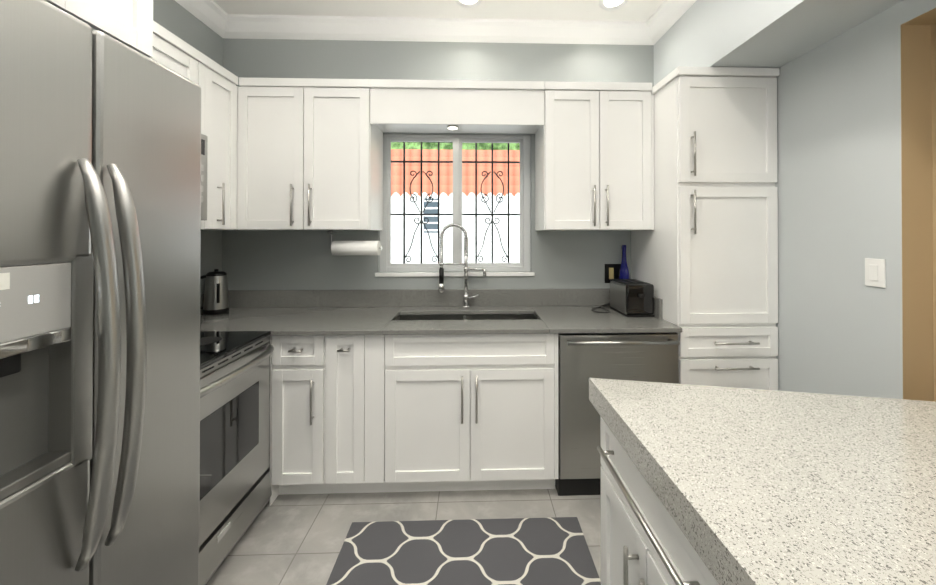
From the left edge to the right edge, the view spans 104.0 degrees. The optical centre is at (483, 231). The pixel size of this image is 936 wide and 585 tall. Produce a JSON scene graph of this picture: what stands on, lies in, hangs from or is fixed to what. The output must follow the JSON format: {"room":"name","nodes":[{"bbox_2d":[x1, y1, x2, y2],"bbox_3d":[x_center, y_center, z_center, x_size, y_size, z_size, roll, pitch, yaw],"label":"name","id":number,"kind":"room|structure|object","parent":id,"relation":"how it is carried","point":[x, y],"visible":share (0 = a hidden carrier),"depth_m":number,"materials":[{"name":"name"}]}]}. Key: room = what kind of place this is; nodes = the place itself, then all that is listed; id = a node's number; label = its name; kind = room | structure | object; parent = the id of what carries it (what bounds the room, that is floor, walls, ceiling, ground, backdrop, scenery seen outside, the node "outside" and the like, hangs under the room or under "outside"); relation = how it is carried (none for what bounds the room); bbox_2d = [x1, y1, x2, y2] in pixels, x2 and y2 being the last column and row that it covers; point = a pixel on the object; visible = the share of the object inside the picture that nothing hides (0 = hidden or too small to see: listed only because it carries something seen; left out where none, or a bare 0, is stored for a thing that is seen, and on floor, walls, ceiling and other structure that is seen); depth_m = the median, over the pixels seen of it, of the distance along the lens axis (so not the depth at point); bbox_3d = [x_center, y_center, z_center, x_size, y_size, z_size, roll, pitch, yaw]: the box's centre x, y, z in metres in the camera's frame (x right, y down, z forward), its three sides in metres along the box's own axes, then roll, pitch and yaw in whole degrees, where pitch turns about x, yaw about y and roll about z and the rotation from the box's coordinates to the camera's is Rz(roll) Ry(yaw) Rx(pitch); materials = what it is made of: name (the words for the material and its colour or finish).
{"room":"kitchen","nodes":[
{"label":"kitchen","id":0,"kind":"room"},
{"bbox_2d":[153,0,222,294],"bbox_3d":[-1.773,-0.016,-0.013,0.150,2.850,4.990,0,0,-2],"label":"wall","id":1,"kind":"structure","parent":0,"point":[174,17],"depth_m":2.29,"materials":[{"name":"grey paint"}]},
{"bbox_2d":[44,0,152,57],"bbox_3d":[-1.350,-0.730,0.723,0.736,0.375,0.828,0,0,-2],"label":"upper cabinet","id":2,"kind":"object","parent":1,"relation":"attached to","point":[129,23],"visible":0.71,"depth_m":1.04,"materials":[{"name":"white paint"}]},
{"bbox_2d":[149,21,237,229],"bbox_3d":[-1.573,-0.462,1.645,0.346,0.900,1.024,0,0,-2],"label":"upper cabinet","id":3,"kind":"object","parent":1,"relation":"attached to","point":[216,82],"visible":0.35,"depth_m":1.98,"materials":[{"name":"white paint"}]},
{"bbox_2d":[201,134,207,219],"bbox_3d":[-1.535,-0.272,1.490,0.412,0.428,0.709,0,0,-2],"label":"microwave","id":4,"kind":"object","parent":3,"relation":"attached to","point":[204,139],"visible":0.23,"depth_m":1.82,"materials":[{"name":"silver metal"}]},
{"bbox_2d":[175,0,234,38],"bbox_3d":[-1.652,-1.385,-0.002,0.092,0.112,4.990,0,0,-2],"label":"crown molding","id":5,"kind":"structure","parent":1,"relation":"attached to","point":[208,12],"depth_m":2.30,"materials":[{"name":"white paint"}]},
{"bbox_2d":[206,441,600,584],"bbox_3d":[0.906,1.459,0.061,5.510,0.100,5.290,0,0,-2],"label":"floor","id":6,"kind":"structure","parent":0,"point":[292,539],"depth_m":1.81,"materials":[{"name":"tile"}]},
{"bbox_2d":[0,0,200,584],"bbox_3d":[-1.238,0.478,0.749,0.926,1.870,0.746,0,0,-2],"label":"fridge","id":7,"kind":"object","parent":6,"relation":"on","point":[100,206],"visible":1,"depth_m":0.78,"materials":[{"name":"silver metal"}]},
{"bbox_2d":[199,331,273,584],"bbox_3d":[-1.358,0.959,1.492,0.731,0.916,0.716,0,0,-2],"label":"range","id":8,"kind":"object","parent":6,"relation":"on","point":[235,489],"visible":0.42,"depth_m":1.57,"materials":[{"name":"silver metal"}]},
{"bbox_2d":[270,335,337,505],"bbox_3d":[-0.946,0.979,2.201,0.343,0.884,0.600,0,0,-2],"label":"base cabinet","id":9,"kind":"object","parent":6,"relation":"on","point":[303,369],"depth_m":1.91,"materials":[{"name":"white paint"}]},
{"bbox_2d":[338,335,405,492],"bbox_3d":[-0.715,0.979,2.208,0.371,0.884,0.600,0,0,-2],"label":"base cabinet","id":10,"kind":"object","parent":6,"relation":"on","point":[363,360],"depth_m":1.92,"materials":[{"name":"white paint"}]},
{"bbox_2d":[200,288,681,335],"bbox_3d":[-0.359,0.466,2.206,2.807,0.140,0.630,0,0,-2],"label":"countertop","id":11,"kind":"structure","parent":10,"relation":"on","point":[325,312],"depth_m":2.31,"materials":[{"name":"grey stone"}]},
{"bbox_2d":[200,269,228,314],"bbox_3d":[-1.675,0.373,2.271,0.136,0.275,0.182,0,0,-2],"label":"kettle","id":12,"kind":"object","parent":11,"relation":"on","point":[216,300],"visible":0.94,"depth_m":2.25,"materials":[{"name":"silver metal"}]},
{"bbox_2d":[438,223,485,307],"bbox_3d":[-0.142,0.226,2.463,0.322,0.570,0.064,0,0,-2],"label":"faucet","id":13,"kind":"object","parent":11,"relation":"on","point":[441,288],"visible":1,"depth_m":2.45,"materials":[{"name":"silver metal"}]},
{"bbox_2d":[395,314,537,319],"bbox_3d":[-0.101,0.634,2.241,0.894,0.194,0.274,0,0,-2],"label":"sink","id":14,"kind":"object","parent":11,"relation":"in","point":[471,317],"visible":0.1,"depth_m":2.37,"materials":[{"name":"silver metal"}]},
{"bbox_2d":[591,278,618,312],"bbox_3d":[0.820,0.416,2.417,0.254,0.188,0.268,0,0,-2],"label":"power cord","id":15,"kind":"object","parent":11,"relation":"on","point":[607,304],"visible":0.52,"depth_m":2.39,"materials":[{"name":"black plastic"}]},
{"bbox_2d":[619,245,629,278],"bbox_3d":[0.962,0.301,2.500,0.072,0.420,0.072,0,0,-2],"label":"bottle","id":16,"kind":"object","parent":11,"relation":"on","point":[624,272],"visible":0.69,"depth_m":2.48,"materials":[{"name":"blue glass"}]},
{"bbox_2d":[610,279,653,316],"bbox_3d":[0.932,0.411,2.305,0.174,0.198,0.287,0,0,-2],"label":"toaster","id":17,"kind":"object","parent":11,"relation":"on","point":[631,297],"visible":1,"depth_m":2.18,"materials":[{"name":"black plastic"}]},
{"bbox_2d":[326,517,600,584],"bbox_3d":[-0.054,1.406,0.713,1.100,0.011,2.152,0,0,-2],"label":"rug","id":18,"kind":"object","parent":6,"relation":"on","point":[534,551],"visible":1,"depth_m":1.60,"materials":[{"name":"grey fabric"}]},
{"bbox_2d":[386,337,557,491],"bbox_3d":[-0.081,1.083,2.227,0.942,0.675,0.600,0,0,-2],"label":"base cabinet","id":19,"kind":"object","parent":6,"relation":"on","point":[397,413],"depth_m":1.93,"materials":[{"name":"white paint"}]},
{"bbox_2d":[555,333,679,495],"bbox_3d":[0.719,0.985,2.207,0.647,0.872,0.633,0,0,-2],"label":"dishwasher","id":20,"kind":"object","parent":6,"relation":"on","point":[583,358],"visible":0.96,"depth_m":1.95,"materials":[{"name":"silver metal"}]},
{"bbox_2d":[589,398,724,584],"bbox_3d":[0.992,0.994,0.323,1.232,0.834,1.846,0,0,-2],"label":"kitchen island","id":21,"kind":"object","parent":6,"relation":"on","point":[642,543],"depth_m":0.94,"materials":[{"name":"paint"}]},
{"bbox_2d":[589,378,935,584],"bbox_3d":[1.016,0.538,0.330,1.244,0.075,1.912,0,0,-2],"label":"island countertop","id":22,"kind":"structure","parent":21,"relation":"on","point":[773,487],"depth_m":0.76,"materials":[{"name":"beige stone"}]},
{"bbox_2d":[631,67,779,390],"bbox_3d":[1.313,0.269,2.254,0.559,2.305,0.638,0,0,-2],"label":"pantry","id":23,"kind":"object","parent":6,"relation":"on","point":[704,257],"visible":0.69,"depth_m":1.99,"materials":[{"name":"white paint"}]},
{"bbox_2d":[222,38,653,440],"bbox_3d":[-0.112,-0.002,2.609,3.630,2.850,0.150,0,0,-2],"label":"wall","id":24,"kind":"structure","parent":0,"point":[279,260],"depth_m":2.53,"materials":[{"name":"grey paint"}]},
{"bbox_2d":[234,77,382,229],"bbox_3d":[-1.226,-0.459,2.316,1.081,0.900,0.368,0,0,-2],"label":"upper cabinet","id":25,"kind":"object","parent":24,"relation":"attached to","point":[309,153],"visible":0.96,"depth_m":2.18,"materials":[{"name":"white paint"}]},
{"bbox_2d":[327,230,381,255],"bbox_3d":[-0.800,0.071,2.283,0.325,0.157,0.092,0,0,-2],"label":"paper towel","id":26,"kind":"object","parent":25,"relation":"attached to","point":[337,248],"visible":1,"depth_m":2.25,"materials":[{"name":"white paper"}]},
{"bbox_2d":[227,14,646,44],"bbox_3d":[-0.273,-1.372,2.490,2.760,0.112,0.092,0,0,-2],"label":"crown molding","id":27,"kind":"structure","parent":24,"relation":"attached to","point":[241,26],"depth_m":2.48,"materials":[{"name":"white paint"}]},
{"bbox_2d":[375,134,534,276],"bbox_3d":[-0.196,-0.185,2.591,1.098,0.990,0.145,0,0,-2],"label":"window unit","id":28,"kind":"structure","parent":24,"relation":"in","point":[428,269],"depth_m":2.58,"materials":[{"name":"plastic"}]},
{"bbox_2d":[369,79,544,133],"bbox_3d":[-0.160,-0.778,2.364,1.051,0.260,0.340,0,0,-2],"label":"valance","id":29,"kind":"object","parent":24,"relation":"attached to","point":[442,106],"visible":1,"depth_m":2.21,"materials":[{"name":"white paint"}]},
{"bbox_2d":[535,81,653,230],"bbox_3d":[0.704,-0.458,2.375,0.674,0.900,0.368,0,0,-2],"label":"upper cabinet","id":30,"kind":"object","parent":24,"relation":"attached to","point":[594,156],"visible":1,"depth_m":2.23,"materials":[{"name":"white paint"}]},
{"bbox_2d":[605,264,620,282],"bbox_3d":[0.914,0.293,2.559,0.132,0.133,0.008,0,0,-2],"label":"electrical outlet plate","id":31,"kind":"object","parent":24,"relation":"attached to","point":[611,271],"visible":0.69,"depth_m":2.56,"materials":[{"name":"black plastic"}]},
{"bbox_2d":[639,0,696,44],"bbox_3d":[1.231,-1.385,0.086,0.092,0.112,4.990,0,0,-2],"label":"crown molding","id":32,"kind":"structure","parent":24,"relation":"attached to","point":[652,30],"depth_m":2.34,"materials":[{"name":"white paint"}]},
{"bbox_2d":[213,0,663,21],"bbox_3d":[0.906,-1.491,0.077,5.510,0.100,5.290,0,0,-2],"label":"ceiling","id":33,"kind":"structure","parent":0,"point":[629,10],"depth_m":2.35,"materials":[{"name":"white paint"}]},
{"bbox_2d":[455,0,481,7],"bbox_3d":[-0.091,-1.424,2.232,0.176,0.010,0.176,0,0,-2],"label":"recessed light","id":34,"kind":"object","parent":33,"relation":"in","point":[469,3],"visible":1,"depth_m":2.27,"materials":[{"name":"white"}]},
{"bbox_2d":[599,0,627,9],"bbox_3d":[0.804,-1.424,2.259,0.176,0.010,0.176,0,0,-2],"label":"recessed light","id":35,"kind":"object","parent":33,"relation":"in","point":[610,4],"visible":1,"depth_m":2.29,"materials":[{"name":"white"}]},
{"bbox_2d":[654,0,902,85],"bbox_3d":[1.468,-1.170,0.092,0.384,0.542,4.990,0,0,-2],"label":"soffit","id":36,"kind":"structure","parent":0,"point":[746,33],"depth_m":1.78,"materials":[{"name":"grey paint"}]},
{"bbox_2d":[775,0,935,400],"bbox_3d":[1.720,-0.016,0.093,0.122,2.850,4.990,0,0,-2],"label":"wall","id":37,"kind":"structure","parent":0,"point":[853,184],"depth_m":1.57,"materials":[{"name":"grey paint"}]},
{"bbox_2d":[865,258,885,287],"bbox_3d":[1.612,0.170,1.507,0.010,0.115,0.075,0,0,-2],"label":"switch plate","id":38,"kind":"object","parent":37,"relation":"attached to","point":[875,272],"visible":1,"depth_m":1.50,"materials":[{"name":"white plastic"}]},
{"bbox_2d":[931,23,935,400],"bbox_3d":[1.780,-0.015,0.170,0.005,2.850,5.140,0,0,-2],"label":"wall","id":39,"kind":"structure","parent":0,"point":[933,57],"depth_m":1.40,"materials":[{"name":"beige paint"}]},
{"label":"outside","id":40,"kind":"structure","parent":0,"visible":0},
{"bbox_2d":[391,142,519,262],"bbox_3d":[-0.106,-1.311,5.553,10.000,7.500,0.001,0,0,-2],"label":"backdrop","id":41,"kind":"structure","parent":40,"point":[467,152],"depth_m":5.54,"materials":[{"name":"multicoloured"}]}
]}

